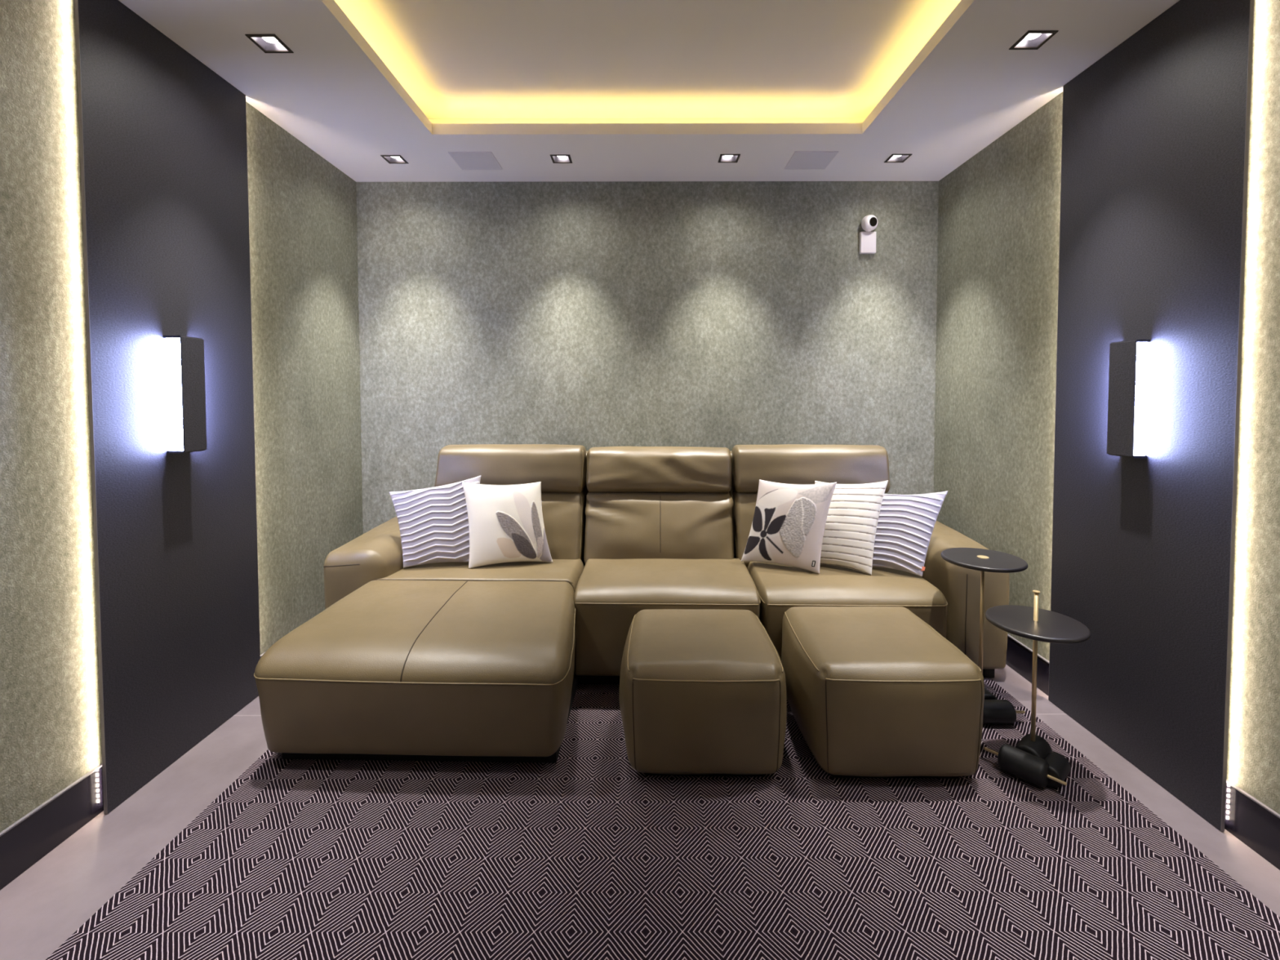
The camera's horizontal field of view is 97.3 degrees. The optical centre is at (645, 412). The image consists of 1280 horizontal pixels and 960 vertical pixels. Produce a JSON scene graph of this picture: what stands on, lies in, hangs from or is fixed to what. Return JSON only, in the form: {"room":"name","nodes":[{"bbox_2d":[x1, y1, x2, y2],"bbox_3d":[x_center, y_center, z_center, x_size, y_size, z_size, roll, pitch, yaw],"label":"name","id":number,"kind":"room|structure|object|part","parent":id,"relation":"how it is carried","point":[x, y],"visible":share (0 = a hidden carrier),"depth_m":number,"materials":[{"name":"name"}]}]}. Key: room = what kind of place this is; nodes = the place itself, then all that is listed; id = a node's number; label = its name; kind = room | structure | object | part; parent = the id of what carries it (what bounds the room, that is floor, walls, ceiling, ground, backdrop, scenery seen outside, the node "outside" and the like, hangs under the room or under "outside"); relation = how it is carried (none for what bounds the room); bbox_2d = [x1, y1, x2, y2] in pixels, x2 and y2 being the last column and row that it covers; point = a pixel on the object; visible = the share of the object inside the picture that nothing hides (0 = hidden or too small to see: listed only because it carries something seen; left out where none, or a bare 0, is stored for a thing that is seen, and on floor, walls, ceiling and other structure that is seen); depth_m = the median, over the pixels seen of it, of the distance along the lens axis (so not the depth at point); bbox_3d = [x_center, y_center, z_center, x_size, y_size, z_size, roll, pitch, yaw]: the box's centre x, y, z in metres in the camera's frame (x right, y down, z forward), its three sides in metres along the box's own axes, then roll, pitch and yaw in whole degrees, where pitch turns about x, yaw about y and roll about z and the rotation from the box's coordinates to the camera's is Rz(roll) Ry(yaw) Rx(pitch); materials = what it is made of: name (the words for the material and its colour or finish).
{"room":"home theater","nodes":[
{"label":"home theater","id":0,"kind":"room"},
{"bbox_2d":[0,0,363,832],"bbox_3d":[-1.749,-0.137,0.526,0.100,2.843,5.662,0,2,0],"label":"wall","id":1,"kind":"structure","parent":0,"point":[303,231],"depth_m":1.68,"materials":[{"name":"grey paint"}]},
{"bbox_2d":[0,652,264,890],"bbox_3d":[-1.692,1.210,0.574,0.010,0.146,5.662,0,2,0],"label":"baseboard","id":2,"kind":"structure","parent":1,"relation":"attached to","point":[28,840],"depth_m":1.60,"materials":[{"name":"black"}]},
{"bbox_2d":[74,0,260,813],"bbox_3d":[-1.676,-0.041,2.044,0.025,2.540,0.699,0,2,0],"label":"wall panel","id":3,"kind":"object","parent":1,"relation":"attached to","point":[163,141],"visible":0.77,"depth_m":1.93,"materials":[{"name":"grey"}]},
{"bbox_2d":[163,335,207,453],"bbox_3d":[-1.631,-0.064,1.999,0.064,0.408,0.100,0,2,0],"label":"wall sconce","id":4,"kind":"object","parent":3,"relation":"attached to","point":[184,355],"visible":1,"depth_m":1.96,"materials":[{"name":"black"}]},
{"bbox_2d":[165,337,183,450],"bbox_3d":[-1.632,-0.062,1.958,0.054,0.390,0.006,0,2,0],"label":"diffuser","id":5,"kind":"object","parent":4,"relation":"attached to","point":[174,346],"depth_m":1.95,"materials":[{"name":"white plastic"}]},
{"bbox_3d":[-1.602,-0.064,1.999,0.005,0.400,0.100,0,2,0],"label":"plate","id":6,"kind":"part","parent":4,"relation":"part of","materials":[{"name":"black metal"}]},
{"bbox_2d":[0,664,1279,959],"bbox_3d":[0.018,1.330,0.578,3.630,0.100,5.862,0,2,0],"label":"floor","id":7,"kind":"structure","parent":0,"point":[41,908],"depth_m":1.66,"materials":[{"name":"grey tile"}]},
{"bbox_2d":[253,444,1009,763],"bbox_3d":[0.076,0.702,2.529,3.111,1.019,1.435,0,2,1],"label":"sectional sofa","id":8,"kind":"object","parent":7,"relation":"on","point":[451,661],"visible":0.68,"depth_m":2.42,"materials":[{"name":"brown leather"}]},
{"bbox_3d":[-1.282,0.861,2.896,0.376,0.542,0.697,0,2,1],"label":"armrest","id":9,"kind":"part","parent":8,"relation":"part of","materials":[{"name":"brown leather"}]},
{"bbox_2d":[254,580,575,756],"bbox_3d":[-0.792,0.969,2.205,1.074,0.405,0.723,0,2,1],"label":"cushion","id":10,"kind":"object","parent":8,"relation":"on","point":[437,668],"depth_m":1.88,"materials":[{"name":"brown leather"}]},
{"bbox_3d":[-0.788,1.186,2.237,0.970,0.050,0.530,0,2,1],"label":"frame","id":11,"kind":"part","parent":8,"relation":"part of","materials":[{"name":"black leather"}]},
{"bbox_2d":[389,475,480,568],"bbox_3d":[-1.034,0.531,2.772,0.470,0.422,0.159,0,2,-7],"label":"throw pillow","id":12,"kind":"object","parent":8,"relation":"on","point":[433,522],"visible":0.85,"depth_m":2.74,"materials":[{"name":"fabric"}]},
{"bbox_2d":[377,559,584,591],"bbox_3d":[-0.796,0.947,2.758,0.975,0.410,0.396,0,2,1],"label":"seat cushion","id":13,"kind":"object","parent":8,"relation":"on","point":[570,571],"depth_m":2.64,"materials":[{"name":"brown leather"}]},
{"bbox_2d":[462,481,552,568],"bbox_3d":[-0.682,0.544,2.788,0.441,0.399,0.162,0,2,-11],"label":"throw pillow","id":14,"kind":"object","parent":8,"relation":"on","point":[506,522],"visible":1,"depth_m":2.75,"materials":[{"name":"fabric"}]},
{"bbox_2d":[541,489,586,560],"bbox_3d":[-0.729,0.608,3.000,0.807,0.379,0.314,0,2,1],"label":"cushion","id":15,"kind":"object","parent":8,"relation":"on","point":[564,511],"depth_m":2.91,"materials":[{"name":"brown leather"}]},
{"bbox_3d":[0.027,1.159,2.852,2.530,0.058,0.740,0,2,1],"label":"frame","id":16,"kind":"part","parent":8,"relation":"part of","materials":[{"name":"black"}]},
{"bbox_2d":[583,491,733,563],"bbox_3d":[0.073,0.607,2.987,0.784,0.379,0.302,0,2,1],"label":"cushion","id":17,"kind":"object","parent":8,"relation":"on","point":[698,526],"depth_m":2.89,"materials":[{"name":"brown leather"}]},
{"bbox_2d":[573,558,759,675],"bbox_3d":[0.097,0.944,2.668,0.818,0.409,0.535,0,2,1],"label":"seat cushion","id":18,"kind":"object","parent":8,"relation":"on","point":[608,593],"depth_m":2.43,"materials":[{"name":"brown leather"}]},
{"bbox_2d":[740,479,836,573],"bbox_3d":[0.689,0.534,2.727,0.430,0.414,0.156,1,2,32],"label":"throw pillow","id":19,"kind":"object","parent":8,"relation":"on","point":[788,526],"visible":1,"depth_m":2.68,"materials":[{"name":"fabric"}]},
{"bbox_2d":[732,489,886,567],"bbox_3d":[0.880,0.607,2.962,0.817,0.379,0.314,0,2,1],"label":"cushion","id":20,"kind":"object","parent":8,"relation":"on","point":[744,501],"depth_m":2.92,"materials":[{"name":"white fabric"}]},
{"bbox_2d":[746,561,946,660],"bbox_3d":[0.909,0.943,2.648,0.802,0.410,0.534,0,2,1],"label":"seat cushion","id":21,"kind":"object","parent":8,"relation":"on","point":[780,588],"depth_m":2.43,"materials":[{"name":"brown leather"}]},
{"bbox_2d":[814,480,888,575],"bbox_3d":[0.957,0.531,2.700,0.362,0.422,0.167,1,2,30],"label":"throw pillow","id":22,"kind":"object","parent":8,"relation":"on","point":[854,510],"visible":0.77,"depth_m":2.65,"materials":[{"name":"fabric"}]},
{"bbox_2d":[871,490,947,576],"bbox_3d":[1.212,0.555,2.673,0.399,0.374,0.193,1,2,26],"label":"throw pillow","id":23,"kind":"object","parent":8,"relation":"on","point":[906,523],"visible":0.78,"depth_m":2.63,"materials":[{"name":"fabric"}]},
{"bbox_3d":[1.461,0.870,2.837,0.357,0.562,0.686,0,2,1],"label":"armrest","id":24,"kind":"part","parent":8,"relation":"part of","materials":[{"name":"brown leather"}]},
{"bbox_2d":[45,678,1279,959],"bbox_3d":[0.096,1.272,0.695,2.932,0.009,3.700,0,2,0],"label":"rug","id":25,"kind":"object","parent":7,"relation":"on","point":[586,855],"visible":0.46,"depth_m":1.52,"materials":[{"name":"purple carpet"}]},
{"bbox_2d":[618,608,786,777],"bbox_3d":[0.205,1.013,2.102,0.603,0.409,0.590,0,2,1],"label":"ottoman","id":26,"kind":"object","parent":25,"relation":"on","point":[702,692],"visible":1,"depth_m":1.84,"materials":[{"name":"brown leather"}]},
{"bbox_2d":[781,606,984,778],"bbox_3d":[0.843,1.009,2.102,0.635,0.414,0.628,0,2,1],"label":"ottoman","id":27,"kind":"object","parent":25,"relation":"on","point":[872,691],"visible":1,"depth_m":1.83,"materials":[{"name":"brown leather"}]},
{"bbox_2d":[940,547,1027,724],"bbox_3d":[1.363,0.895,2.283,0.302,0.628,0.302,0,2,0],"label":"side table","id":28,"kind":"object","parent":25,"relation":"on","point":[996,711],"visible":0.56,"depth_m":2.21,"materials":[{"name":"black metal"}]},
{"bbox_2d":[984,590,1090,788],"bbox_3d":[1.335,0.915,1.931,0.298,0.612,0.301,0,2,0],"label":"side table","id":29,"kind":"object","parent":25,"relation":"on","point":[1033,760],"visible":1,"depth_m":1.89,"materials":[{"name":"black metal"}]},
{"bbox_2d":[355,181,938,533],"bbox_3d":[0.015,-0.241,3.406,3.630,2.843,0.100,0,2,0],"label":"wall","id":30,"kind":"structure","parent":0,"point":[589,314],"depth_m":3.34,"materials":[{"name":"grey paint"}]},
{"bbox_2d":[859,214,877,253],"bbox_3d":[1.310,-1.044,3.291,0.093,0.216,0.076,0,2,0],"label":"security camera","id":31,"kind":"object","parent":30,"relation":"attached to","point":[868,223],"visible":1,"depth_m":3.30,"materials":[{"name":"white plastic"}]},
{"bbox_3d":[1.310,-0.999,3.315,0.090,0.124,0.028,0,2,0],"label":"mount plate","id":32,"kind":"part","parent":31,"relation":"part of","materials":[{"name":"white plastic"}]},
{"bbox_2d":[118,0,1179,182],"bbox_3d":[0.014,-1.337,0.484,3.430,0.152,5.662,0,2,0],"label":"ceiling","id":33,"kind":"structure","parent":0,"point":[629,90],"depth_m":2.38,"materials":[{"name":"white paint"}]},
{"bbox_2d":[244,34,293,53],"bbox_3d":[-1.334,-1.333,2.002,0.104,0.048,0.104,0,2,0],"label":"recessed light","id":34,"kind":"object","parent":33,"relation":"in","point":[268,43],"visible":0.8,"depth_m":2.02,"materials":[{"name":"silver metal"}]},
{"bbox_2d":[380,155,408,164],"bbox_3d":[-1.331,-1.368,2.994,0.104,0.048,0.104,0,2,0],"label":"recessed light","id":35,"kind":"object","parent":33,"relation":"in","point":[391,159],"visible":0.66,"depth_m":3.03,"materials":[{"name":"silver metal"}]},
{"bbox_2d":[448,151,502,169],"bbox_3d":[-0.904,-1.345,3.014,0.224,0.006,0.224,0,2,0],"label":"ceiling speaker","id":36,"kind":"object","parent":33,"relation":"attached to","point":[464,160],"visible":1,"depth_m":3.00,"materials":[{"name":"white"}]},
{"bbox_2d":[550,154,572,163],"bbox_3d":[-0.446,-1.369,2.992,0.104,0.048,0.104,0,2,0],"label":"recessed light","id":37,"kind":"object","parent":33,"relation":"in","point":[556,158],"visible":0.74,"depth_m":3.03,"materials":[{"name":"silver metal"}]},
{"bbox_2d":[718,154,740,162],"bbox_3d":[0.445,-1.371,2.988,0.104,0.048,0.104,0,2,0],"label":"recessed light","id":38,"kind":"object","parent":33,"relation":"in","point":[723,157],"visible":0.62,"depth_m":3.03,"materials":[{"name":"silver metal"}]},
{"bbox_2d":[784,151,838,169],"bbox_3d":[0.885,-1.348,3.015,0.224,0.006,0.224,0,2,0],"label":"ceiling speaker","id":39,"kind":"object","parent":33,"relation":"attached to","point":[800,160],"visible":1,"depth_m":3.01,"materials":[{"name":"white"}]},
{"bbox_2d":[884,154,911,162],"bbox_3d":[1.341,-1.372,2.990,0.104,0.048,0.104,0,2,0],"label":"recessed light","id":40,"kind":"object","parent":33,"relation":"in","point":[893,157],"visible":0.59,"depth_m":3.02,"materials":[{"name":"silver metal"}]},
{"bbox_2d":[1008,30,1058,49],"bbox_3d":[1.370,-1.337,1.988,0.104,0.048,0.104,0,2,0],"label":"recessed light","id":41,"kind":"object","parent":33,"relation":"in","point":[1031,39],"visible":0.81,"depth_m":2.00,"materials":[{"name":"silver metal"}]},
{"bbox_2d":[933,0,1279,814],"bbox_3d":[1.781,-0.143,0.527,0.100,2.843,5.662,0,2,0],"label":"wall","id":42,"kind":"structure","parent":0,"point":[999,210],"depth_m":2.49,"materials":[{"name":"grey paint"}]},
{"bbox_2d":[1005,633,1279,870],"bbox_3d":[1.728,1.205,0.574,0.010,0.146,5.662,0,2,0],"label":"baseboard","id":43,"kind":"structure","parent":42,"relation":"attached to","point":[1255,824],"depth_m":1.63,"materials":[{"name":"black"}]},
{"bbox_2d":[1048,0,1253,831],"bbox_3d":[1.709,-0.044,1.975,0.021,2.540,0.713,0,2,0],"label":"wall panel","id":44,"kind":"object","parent":42,"relation":"attached to","point":[1155,148],"visible":0.92,"depth_m":1.86,"materials":[{"name":"grey"}]},
{"bbox_2d":[1106,339,1150,457],"bbox_3d":[1.673,-0.047,1.951,0.052,0.400,0.106,0,2,0],"label":"wall sconce","id":45,"kind":"object","parent":44,"relation":"attached to","point":[1128,359],"visible":1,"depth_m":1.92,"materials":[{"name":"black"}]},
{"bbox_3d":[1.649,-0.047,1.951,0.005,0.392,0.106,0,2,0],"label":"plate","id":46,"kind":"part","parent":45,"relation":"part of","materials":[{"name":"black metal"}]},
{"bbox_2d":[1133,342,1148,455],"bbox_3d":[1.674,-0.046,1.907,0.042,0.382,0.006,0,2,0],"label":"diffuser","id":47,"kind":"object","parent":45,"relation":"attached to","point":[1140,348],"depth_m":1.90,"materials":[{"name":"white plastic"}]}
]}

